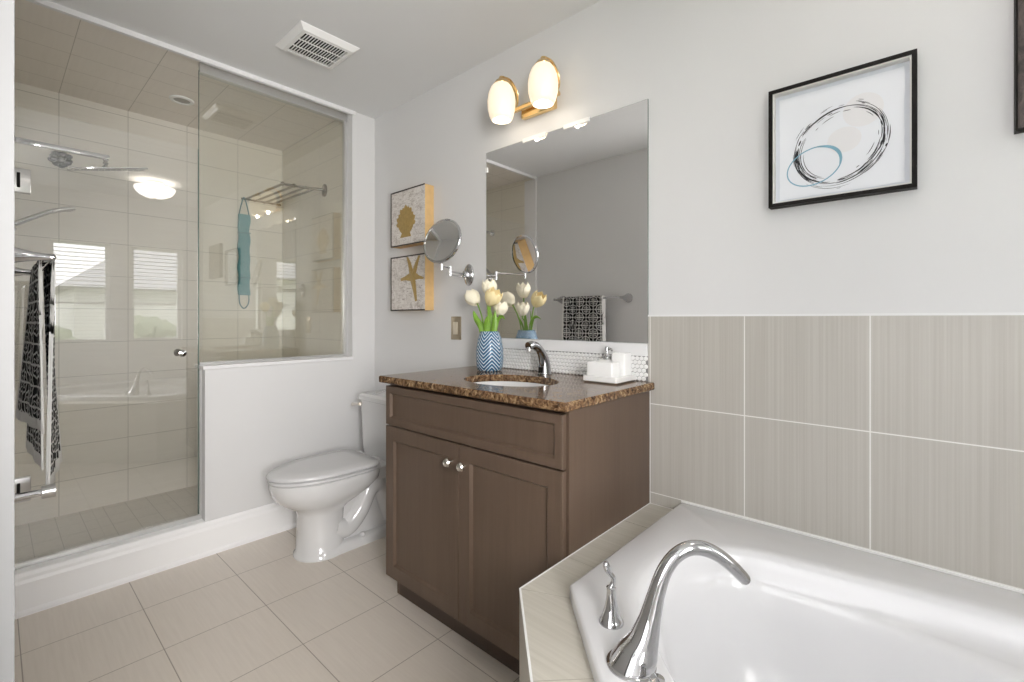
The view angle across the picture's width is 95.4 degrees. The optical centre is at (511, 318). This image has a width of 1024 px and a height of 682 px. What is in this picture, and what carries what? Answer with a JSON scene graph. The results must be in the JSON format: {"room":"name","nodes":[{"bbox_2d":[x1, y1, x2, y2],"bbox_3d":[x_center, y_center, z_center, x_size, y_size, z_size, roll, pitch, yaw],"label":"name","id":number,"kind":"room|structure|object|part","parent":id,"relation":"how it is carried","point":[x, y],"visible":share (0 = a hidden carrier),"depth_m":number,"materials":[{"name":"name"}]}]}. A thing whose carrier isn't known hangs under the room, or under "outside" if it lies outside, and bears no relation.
{"room":"bathroom","nodes":[
{"label":"bathroom","id":0,"kind":"room"},
{"bbox_2d":[14,485,197,562],"bbox_3d":[-1.913,1.164,2.693,0.910,0.090,1.502,0,0,42],"label":"floor","id":1,"kind":"structure","parent":0,"point":[51,535],"depth_m":2.55,"materials":[{"name":"tile"}]},
{"bbox_2d":[14,82,282,525],"bbox_3d":[-2.289,-0.061,3.030,0.100,2.440,1.502,0,0,42],"label":"wall","id":2,"kind":"structure","parent":0,"point":[126,262],"depth_m":2.89,"materials":[{"name":"tile"}]},
{"bbox_2d":[47,151,72,167],"bbox_3d":[-2.541,-0.897,2.622,0.067,0.095,0.106,0,0,42],"label":"body spray","id":3,"kind":"object","parent":2,"relation":"attached to","point":[60,159],"visible":0.98,"depth_m":2.61,"materials":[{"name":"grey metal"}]},
{"bbox_2d":[14,528,518,681],"bbox_3d":[-0.607,1.209,0.591,3.600,0.100,3.400,0,0,42],"label":"floor","id":4,"kind":"structure","parent":0,"point":[252,611],"depth_m":1.72,"materials":[{"name":"tile"}]},
{"bbox_2d":[266,389,388,562],"bbox_3d":[-0.867,0.793,2.436,0.455,0.732,0.783,0,0,42],"label":"toilet","id":5,"kind":"object","parent":4,"relation":"on","point":[338,498],"visible":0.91,"depth_m":2.29,"materials":[{"name":"white ceramic"}]},
{"bbox_3d":[-0.954,0.758,2.325,0.358,0.016,0.490,0,0,42],"label":"seat","id":6,"kind":"part","parent":5,"relation":"part of","materials":[{"name":"plastic"}]},
{"bbox_3d":[-0.955,0.733,2.324,0.366,0.027,0.499,0,0,42],"label":"lid","id":7,"kind":"part","parent":5,"relation":"part of","materials":[{"name":"plastic"}]},
{"bbox_3d":[-0.934,0.963,2.348,0.362,0.392,0.540,0,0,42],"label":"bowl","id":8,"kind":"part","parent":5,"relation":"part of","materials":[{"name":"white ceramic"}]},
{"bbox_3d":[-0.894,0.490,2.686,0.082,0.032,0.023,0,0,36],"label":"flush lever","id":9,"kind":"part","parent":5,"relation":"part of","materials":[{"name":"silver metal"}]},
{"bbox_3d":[-0.673,0.446,2.638,0.436,0.037,0.224,0,0,42],"label":"tank lid","id":10,"kind":"part","parent":5,"relation":"part of","materials":[{"name":"white ceramic"}]},
{"bbox_3d":[-0.671,0.624,2.641,0.416,0.320,0.208,0,0,42],"label":"tank","id":11,"kind":"part","parent":5,"relation":"part of","materials":[{"name":"white ceramic"}]},
{"bbox_2d":[386,384,649,674],"bbox_3d":[-0.015,0.711,1.819,0.905,0.897,0.579,0,0,42],"label":"vanity cabinet","id":12,"kind":"object","parent":4,"relation":"on","point":[484,497],"visible":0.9,"depth_m":1.56,"materials":[{"name":"brown wood"}]},
{"bbox_3d":[-0.349,0.748,1.785,0.449,0.618,0.019,0,0,42],"label":"door","id":13,"kind":"part","parent":12,"relation":"part of","materials":[{"name":"brown wood"}]},
{"bbox_3d":[-0.225,0.505,1.640,0.032,0.032,0.032,0,0,42],"label":"door knob","id":14,"kind":"part","parent":12,"relation":"part of","materials":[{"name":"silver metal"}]},
{"bbox_3d":[-0.172,0.505,1.593,0.032,0.032,0.032,0,0,42],"label":"door knob","id":15,"kind":"part","parent":12,"relation":"part of","materials":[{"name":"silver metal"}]},
{"bbox_3d":[-0.183,0.354,1.637,0.895,0.158,0.019,0,0,42],"label":"drawer","id":16,"kind":"part","parent":12,"relation":"part of","materials":[{"name":"brown wood"}]},
{"bbox_3d":[-0.015,0.748,1.486,0.443,0.618,0.019,0,0,42],"label":"door","id":17,"kind":"part","parent":12,"relation":"part of","materials":[{"name":"brown wood"}]},
{"bbox_2d":[379,366,654,412],"bbox_3d":[-0.010,0.247,1.821,0.938,0.028,0.569,0,0,42],"label":"countertop","id":18,"kind":"structure","parent":12,"relation":"on","point":[565,393],"depth_m":1.61,"materials":[{"name":"brown stone"}]},
{"bbox_2d":[476,331,503,371],"bbox_3d":[-0.101,0.144,2.105,0.123,0.178,0.123,0,0,-28],"label":"flower vase","id":19,"kind":"object","parent":18,"relation":"on","point":[489,347],"visible":0.96,"depth_m":2.06,"materials":[{"name":"blue ceramic"}]},
{"bbox_2d":[464,288,483,331],"bbox_3d":[-0.172,-0.011,2.155,0.074,0.266,0.156,0,0,-24],"label":"tulip","id":20,"kind":"object","parent":19,"relation":"in","point":[472,297],"visible":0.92,"depth_m":2.16,"materials":[{"name":"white plant"}]},
{"bbox_2d":[482,279,496,330],"bbox_3d":[-0.104,-0.030,2.121,0.072,0.304,0.071,0,0,42],"label":"tulip","id":21,"kind":"object","parent":19,"relation":"in","point":[486,284],"visible":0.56,"depth_m":2.10,"materials":[{"name":"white plant"}]},
{"bbox_2d":[483,287,502,330],"bbox_3d":[-0.083,-0.011,2.053,0.077,0.266,0.088,0,0,-22],"label":"tulip","id":22,"kind":"object","parent":19,"relation":"in","point":[493,297],"visible":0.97,"depth_m":2.04,"materials":[{"name":"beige plant"}]},
{"bbox_2d":[491,301,507,330],"bbox_3d":[-0.057,0.017,2.107,0.070,0.210,0.117,0,0,10],"label":"tulip","id":23,"kind":"object","parent":19,"relation":"in","point":[500,309],"visible":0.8,"depth_m":2.10,"materials":[{"name":"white plant"}]},
{"bbox_2d":[473,381,548,386],"bbox_3d":[-0.007,0.336,1.786,0.424,0.149,0.318,0,0,42],"label":"sink","id":24,"kind":"object","parent":18,"relation":"in","point":[497,383],"visible":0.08,"depth_m":1.95,"materials":[{"name":"white ceramic"}]},
{"bbox_2d":[525,341,551,374],"bbox_3d":[0.109,0.161,1.927,0.060,0.145,0.145,0,0,42],"label":"sink faucet","id":25,"kind":"object","parent":18,"relation":"on","point":[544,368],"visible":1,"depth_m":1.93,"materials":[{"name":"silver metal"}]},
{"bbox_2d":[583,374,635,383],"bbox_3d":[0.366,0.220,1.749,0.145,0.026,0.150,0,0,42],"label":"soap tray","id":26,"kind":"object","parent":18,"relation":"on","point":[589,378],"visible":0.8,"depth_m":1.69,"materials":[{"name":"white ceramic"}]},
{"bbox_2d":[587,360,619,376],"bbox_3d":[0.339,0.187,1.732,0.108,0.056,0.062,0,0,42],"label":"soap dish","id":27,"kind":"object","parent":26,"relation":"on","point":[597,368],"visible":0.96,"depth_m":1.70,"materials":[{"name":"white ceramic"}]},
{"bbox_2d":[598,347,612,360],"bbox_3d":[0.367,0.161,1.793,0.063,0.108,0.054,0,0,42],"label":"soap dispenser","id":28,"kind":"object","parent":26,"relation":"on","point":[606,357],"visible":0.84,"depth_m":1.78,"materials":[{"name":"silver metal"}]},
{"bbox_2d":[612,352,630,376],"bbox_3d":[0.412,0.171,1.753,0.056,0.088,0.057,0,0,42],"label":"tumbler","id":29,"kind":"object","parent":26,"relation":"on","point":[624,358],"visible":0.73,"depth_m":1.73,"materials":[{"name":"white ceramic"}]},
{"bbox_2d":[519,503,671,681],"bbox_3d":[0.566,0.919,0.571,1.625,0.479,1.647,0,0,42],"label":"tub deck","id":30,"kind":"object","parent":4,"relation":"on","point":[551,647],"visible":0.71,"depth_m":1.10,"materials":[{"name":"tile"}]},
{"bbox_2d":[570,500,1023,681],"bbox_3d":[0.658,0.832,0.588,1.504,0.438,1.498,0,0,42],"label":"bathtub","id":31,"kind":"object","parent":30,"relation":"in","point":[812,608],"depth_m":1.18,"materials":[{"name":"ceramic"}]},
{"bbox_2d":[599,561,623,629],"bbox_3d":[0.211,0.581,0.992,0.053,0.129,0.053,0,0,42],"label":"tap","id":32,"kind":"object","parent":31,"relation":"on","point":[610,618],"visible":1,"depth_m":0.98,"materials":[{"name":"silver metal"}]},
{"bbox_3d":[0.208,0.546,0.992,0.028,0.060,0.016,0,0,-3],"label":"lever","id":33,"kind":"part","parent":32,"relation":"part of","materials":[{"name":"silver metal"}]},
{"bbox_3d":[0.211,0.605,0.992,0.053,0.080,0.053,0,0,42],"label":"handle","id":34,"kind":"part","parent":32,"relation":"part of","materials":[{"name":"silver metal"}]},
{"bbox_3d":[0.249,0.629,0.797,0.040,0.032,0.040,0,0,42],"label":"diverter knob","id":35,"kind":"part","parent":31,"relation":"part of","materials":[{"name":"silver metal"}]},
{"bbox_2d":[606,540,750,681],"bbox_3d":[0.310,0.530,0.885,0.268,0.228,0.091,0,0,-10],"label":"tub faucet","id":36,"kind":"object","parent":31,"relation":"on","point":[634,658],"visible":0.98,"depth_m":0.86,"materials":[{"name":"silver metal"}]},
{"bbox_2d":[201,112,374,521],"bbox_3d":[-1.238,-0.061,2.675,0.120,2.440,0.938,0,0,42],"label":"wall","id":37,"kind":"structure","parent":0,"point":[256,420],"depth_m":2.63,"materials":[{"name":"paint"}]},
{"bbox_2d":[14,518,204,574],"bbox_3d":[-1.790,1.077,2.058,0.120,0.165,0.719,0,0,42],"label":"trim","id":38,"kind":"structure","parent":37,"relation":"attached to","point":[159,532],"depth_m":2.02,"materials":[{"name":"paint"}]},
{"bbox_2d":[14,514,201,569],"bbox_3d":[-1.798,0.983,2.065,0.040,0.023,0.716,0,0,42],"label":"threshold","id":39,"kind":"object","parent":38,"relation":"on","point":[33,561],"visible":0.99,"depth_m":2.04,"materials":[{"name":"metal"}]},
{"bbox_2d":[14,502,296,619],"bbox_3d":[-1.425,1.077,2.360,0.022,0.163,1.657,0,0,42],"label":"shower curb","id":40,"kind":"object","parent":37,"relation":"attached to","point":[47,587],"depth_m":2.09,"materials":[{"name":"paint"}]},
{"bbox_2d":[26,0,355,115],"bbox_3d":[-1.479,-1.270,2.318,0.020,0.023,1.522,0,0,42],"label":"trim","id":41,"kind":"structure","parent":37,"relation":"attached to","point":[48,4],"depth_m":2.20,"materials":[{"name":"paint"}]},
{"bbox_2d":[199,369,200,513],"bbox_3d":[-1.561,0.622,2.329,0.024,0.743,0.008,0,0,42],"label":"channel","id":42,"kind":"object","parent":37,"relation":"attached to","point":[199,369],"visible":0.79,"depth_m":2.32,"materials":[{"name":"metal"}]},
{"bbox_2d":[195,356,352,369],"bbox_3d":[-1.291,0.239,2.614,0.138,0.019,0.795,0,0,42],"label":"trim","id":43,"kind":"structure","parent":37,"relation":"on","point":[337,358],"depth_m":2.52,"materials":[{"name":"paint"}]},
{"bbox_2d":[198,62,346,364],"bbox_3d":[-1.300,-0.525,2.620,0.036,1.509,0.792,0,0,42],"label":"screen","id":44,"kind":"object","parent":43,"relation":"on","point":[205,70],"visible":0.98,"depth_m":2.68,"materials":[{"name":"clear glass"}]},
{"bbox_2d":[14,0,600,150],"bbox_3d":[-1.028,-1.331,0.969,4.730,0.100,3.400,0,0,42],"label":"ceiling","id":45,"kind":"structure","parent":0,"point":[408,49],"depth_m":2.23,"materials":[{"name":"paint"}]},
{"bbox_2d":[169,95,194,105],"bbox_3d":[-1.931,-1.277,2.726,0.124,0.008,0.124,0,0,42],"label":"recessed light","id":46,"kind":"object","parent":45,"relation":"in","point":[178,99],"visible":1,"depth_m":2.72,"materials":[{"name":"white plastic"}]},
{"bbox_2d":[275,20,359,69],"bbox_3d":[-0.913,-1.269,2.190,0.270,0.023,0.277,0,0,42],"label":"exhaust fan","id":47,"kind":"object","parent":45,"relation":"attached to","point":[304,38],"visible":1,"depth_m":2.16,"materials":[{"name":"white plastic"}]},
{"bbox_2d":[283,121,341,356],"bbox_3d":[-1.357,-0.061,3.388,1.010,2.440,0.275,0,0,42],"label":"wall","id":48,"kind":"structure","parent":0,"point":[312,222],"depth_m":3.21,"materials":[{"name":"tile"}]},
{"bbox_2d":[241,182,326,205],"bbox_3d":[-1.581,-0.856,3.207,0.702,0.083,0.296,0,0,42],"label":"rack","id":49,"kind":"object","parent":48,"relation":"attached to","point":[323,189],"visible":1,"depth_m":3.15,"materials":[{"name":"silver metal"}]},
{"bbox_2d":[237,197,250,308],"bbox_3d":[-1.914,-0.472,3.328,0.030,0.801,0.081,0,0,42],"label":"back scrubber","id":50,"kind":"object","parent":49,"relation":"hanging from","point":[243,245],"visible":1,"depth_m":3.31,"materials":[{"name":"teal fabric"}]},
{"bbox_3d":[-1.837,-0.859,3.419,0.014,0.014,0.270,0,0,43],"label":"cross arm","id":51,"kind":"part","parent":49,"relation":"part of","materials":[{"name":"silver metal"}]},
{"bbox_3d":[-1.691,-0.859,3.158,0.605,0.015,0.014,0,0,40],"label":"rail","id":52,"kind":"part","parent":49,"relation":"part of","materials":[{"name":"silver metal"}]},
{"bbox_3d":[-1.639,-0.859,3.202,0.623,0.015,0.014,0,0,40],"label":"rail","id":53,"kind":"part","parent":49,"relation":"part of","materials":[{"name":"silver metal"}]},
{"bbox_3d":[-1.590,-0.859,3.244,0.640,0.015,0.014,0,0,40],"label":"rail","id":54,"kind":"part","parent":49,"relation":"part of","materials":[{"name":"silver metal"}]},
{"bbox_3d":[-1.548,-0.859,3.280,0.654,0.015,0.014,0,0,40],"label":"rail","id":55,"kind":"part","parent":49,"relation":"part of","materials":[{"name":"silver metal"}]},
{"bbox_3d":[-1.356,-0.859,3.038,0.255,0.018,0.029,0,0,-33],"label":"cross arm","id":56,"kind":"part","parent":49,"relation":"part of","materials":[{"name":"silver metal"}]},
{"bbox_3d":[-1.250,-0.856,3.099,0.064,0.083,0.014,0,0,42],"label":"wall plate","id":57,"kind":"part","parent":49,"relation":"part of","materials":[{"name":"silver metal"}]},
{"bbox_2d":[375,0,1023,389],"bbox_3d":[0.456,-0.061,1.868,3.720,2.440,0.120,0,0,42],"label":"wall","id":58,"kind":"structure","parent":0,"point":[706,70],"depth_m":1.52,"materials":[{"name":"paint"}]},
{"bbox_2d":[391,183,433,248],"bbox_3d":[-0.575,-0.580,2.665,0.322,0.319,0.066,0,0,42],"label":"picture","id":59,"kind":"object","parent":58,"relation":"attached to","point":[412,208],"visible":0.96,"depth_m":2.62,"materials":[{"name":"brown wood"}]},
{"bbox_2d":[391,253,433,310],"bbox_3d":[-0.576,-0.203,2.664,0.322,0.313,0.068,0,0,42],"label":"picture","id":60,"kind":"object","parent":58,"relation":"attached to","point":[412,276],"visible":0.94,"depth_m":2.61,"materials":[{"name":"brown wood"}]},
{"bbox_3d":[-0.573,-0.203,2.667,0.321,0.311,0.061,0,0,42],"label":"box frame","id":61,"kind":"part","parent":60,"relation":"part of","materials":[{"name":"brown wood"}]},
{"bbox_2d":[424,219,473,285],"bbox_3d":[-0.242,-0.311,2.212,0.210,0.281,0.353,0,0,29],"label":"magnifying mirror","id":62,"kind":"object","parent":58,"relation":"attached to","point":[442,240],"visible":1,"depth_m":2.08,"materials":[{"name":"silver metal"}]},
{"bbox_3d":[-0.315,-0.350,2.080,0.189,0.184,0.043,0,0,32],"label":"glass","id":63,"kind":"part","parent":62,"relation":"part of","materials":[{"name":"silver mirror"}]},
{"bbox_3d":[-0.291,-0.230,2.225,0.035,0.046,0.299,0,0,14],"label":"swing arm","id":64,"kind":"part","parent":62,"relation":"part of","materials":[{"name":"silver metal"}]},
{"bbox_3d":[-0.224,-0.226,2.387,0.072,0.112,0.014,0,0,42],"label":"wall plate","id":65,"kind":"part","parent":62,"relation":"part of","materials":[{"name":"silver metal"}]},
{"bbox_2d":[451,317,460,339],"bbox_3d":[-0.296,0.048,2.452,0.076,0.122,0.012,0,0,42],"label":"light switch","id":66,"kind":"object","parent":58,"relation":"attached to","point":[455,321],"visible":1,"depth_m":2.44,"materials":[{"name":"brown metal"}]},
{"bbox_2d":[488,56,559,124],"bbox_3d":[0.063,-0.979,2.010,0.357,0.200,0.191,0,0,42],"label":"vanity light","id":67,"kind":"object","parent":58,"relation":"attached to","point":[544,77],"visible":1,"depth_m":2.00,"materials":[{"name":"white glass"}]},
{"bbox_3d":[-0.046,-0.959,2.062,0.124,0.159,0.124,0,0,42],"label":"lamp shade","id":68,"kind":"part","parent":67,"relation":"part of","materials":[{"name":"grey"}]},
{"bbox_3d":[-0.010,-1.012,2.103,0.028,0.133,0.109,0,0,42],"label":"arm","id":69,"kind":"part","parent":67,"relation":"part of","materials":[{"name":"gold metal"}]},
{"bbox_3d":[0.119,-0.943,2.068,0.186,0.067,0.029,0,0,42],"label":"plate","id":70,"kind":"part","parent":67,"relation":"part of","materials":[{"name":"gold metal"}]},
{"bbox_3d":[0.127,-0.959,1.907,0.124,0.159,0.124,0,0,42],"label":"lamp shade","id":71,"kind":"part","parent":67,"relation":"part of","materials":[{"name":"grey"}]},
{"bbox_3d":[0.163,-1.012,1.947,0.028,0.133,0.109,0,0,42],"label":"arm","id":72,"kind":"part","parent":67,"relation":"part of","materials":[{"name":"gold metal"}]},
{"bbox_2d":[485,99,648,342],"bbox_3d":[0.188,-0.368,2.020,0.854,0.916,0.009,0,0,42],"label":"wall mirror","id":73,"kind":"object","parent":58,"relation":"attached to","point":[567,207],"visible":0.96,"depth_m":1.95,"materials":[{"name":"silver glass"}]},
{"bbox_2d":[502,338,647,355],"bbox_3d":[0.189,0.116,2.015,0.849,0.046,0.016,0,0,42],"label":"trim","id":74,"kind":"structure","parent":58,"relation":"attached to","point":[635,349],"depth_m":1.92,"materials":[{"name":"tile"}]},
{"bbox_2d":[503,348,647,381],"bbox_3d":[0.191,0.186,2.018,0.849,0.094,0.010,0,0,42],"label":"backsplash","id":75,"kind":"structure","parent":58,"relation":"attached to","point":[575,363],"depth_m":1.98,"materials":[{"name":"white tile"}]},
{"bbox_2d":[648,315,1023,589],"bbox_3d":[1.116,0.375,1.190,1.632,0.768,0.008,0,0,42],"label":"tiled wall","id":76,"kind":"structure","parent":58,"relation":"attached to","point":[902,437],"depth_m":1.31,"materials":[{"name":"beige tile"}]},
{"bbox_2d":[648,312,1023,316],"bbox_3d":[1.115,-0.012,1.189,1.632,0.006,0.010,0,0,42],"label":"trim","id":77,"kind":"structure","parent":58,"relation":"attached to","point":[1013,313],"depth_m":1.30,"materials":[{"name":"paint"}]},
{"bbox_2d":[768,48,916,209],"bbox_3d":[0.932,-0.522,1.336,0.347,0.359,0.033,0,0,42],"label":"framed print","id":78,"kind":"object","parent":58,"relation":"attached to","point":[849,133],"visible":1,"depth_m":1.33,"materials":[{"name":"white paper"}]},
{"bbox_2d":[1014,0,1023,133],"bbox_3d":[1.322,-0.622,0.988,0.350,0.359,0.033,0,0,42],"label":"framed print","id":79,"kind":"object","parent":58,"relation":"attached to","point":[1018,4],"visible":1,"depth_m":1.09,"materials":[{"name":"black paint"}]},
{"bbox_3d":[-1.207,-0.061,0.971,2.200,2.440,0.120,0,0,42],"label":"wall","id":80,"kind":"structure","parent":0,"visible":0},
{"bbox_2d":[0,0,13,681],"bbox_3d":[-0.403,-0.061,0.273,0.079,2.440,0.152,0,0,42],"label":"door frame","id":81,"kind":"structure","parent":80,"relation":"attached to","point":[6,6],"depth_m":0.30,"materials":[{"name":"paint"}]},
{"bbox_2d":[14,483,55,501],"bbox_3d":[-1.336,0.469,1.262,0.180,0.070,0.138,0,0,42],"label":"paper holder","id":82,"kind":"object","parent":80,"relation":"attached to","point":[46,491],"visible":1,"depth_m":1.25,"materials":[{"name":"metal"}]},
{"bbox_3d":[-1.305,0.469,1.222,0.023,0.024,0.102,0,0,42],"label":"arm","id":83,"kind":"part","parent":82,"relation":"part of","materials":[{"name":"silver metal"}]},
{"bbox_2d":[14,247,56,275],"bbox_3d":[-1.487,-0.163,1.396,0.687,0.072,0.136,0,0,42],"label":"towel bar","id":84,"kind":"object","parent":80,"relation":"attached to","point":[20,255],"visible":0.57,"depth_m":1.21,"materials":[{"name":"silver metal"}]},
{"bbox_3d":[-1.716,-0.163,1.601,0.072,0.072,0.136,0,0,42],"label":"post","id":85,"kind":"part","parent":84,"relation":"part of","materials":[{"name":"silver metal"}]},
{"bbox_3d":[-1.258,-0.163,1.191,0.072,0.072,0.136,0,0,42],"label":"post","id":86,"kind":"part","parent":84,"relation":"part of","materials":[{"name":"silver metal"}]},
{"bbox_2d":[15,261,61,484],"bbox_3d":[-1.460,0.156,1.453,0.390,0.676,0.112,0,0,42],"label":"bath towel","id":87,"kind":"object","parent":84,"relation":"hanging from","point":[30,399],"visible":0.91,"depth_m":1.38,"materials":[{"name":"black fabric"}]},
{"bbox_3d":[-1.450,-0.163,1.441,0.620,0.016,0.016,0,0,42],"label":"rail","id":88,"kind":"part","parent":84,"relation":"part of","materials":[{"name":"silver metal"}]},
{"bbox_3d":[-2.447,-0.061,2.083,1.130,2.440,0.120,0,0,42],"label":"shower","id":89,"kind":"object","parent":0,"visible":0},
{"bbox_2d":[14,206,75,231],"bbox_3d":[-2.258,-0.142,2.195,0.039,0.823,0.297,0,0,42],"label":"shower","id":90,"kind":"object","parent":89,"relation":"attached to","point":[61,209],"visible":0.23,"depth_m":2.21,"materials":[{"name":"silver metal"}]},
{"bbox_3d":[-2.262,-0.474,2.191,0.023,0.115,0.157,0,0,42],"label":"handle","id":91,"kind":"part","parent":90,"relation":"part of","materials":[{"name":"silver metal"}]},
{"bbox_2d":[14,136,147,170],"bbox_3d":[-2.206,-0.798,2.330,0.279,0.155,0.570,0,0,42],"label":"shower","id":92,"kind":"object","parent":89,"relation":"attached to","point":[105,158],"visible":1,"depth_m":2.33,"materials":[{"name":"silver metal"}]},
{"bbox_3d":[-2.251,-0.842,2.279,0.024,0.025,0.431,0,0,42],"label":"arm","id":93,"kind":"part","parent":92,"relation":"part of","materials":[{"name":"silver metal"}]},
{"bbox_3d":[-2.020,-0.132,1.796,0.128,2.252,0.022,0,0,42],"label":"trim","id":94,"kind":"structure","parent":89,"relation":"attached to","visible":0},
{"bbox_2d":[14,149,198,513],"bbox_3d":[-1.799,0.062,2.063,0.102,1.823,0.705,0,0,42],"label":"shower door","id":95,"kind":"structure","parent":94,"relation":"attached to","point":[22,177],"depth_m":1.88,"materials":[{"name":"clear glass"}]},
{"bbox_3d":[-1.615,0.165,2.268,0.102,0.036,0.036,0,0,42],"label":"door knob","id":96,"kind":"part","parent":95,"relation":"part of","materials":[{"name":"silver metal"}]}
]}

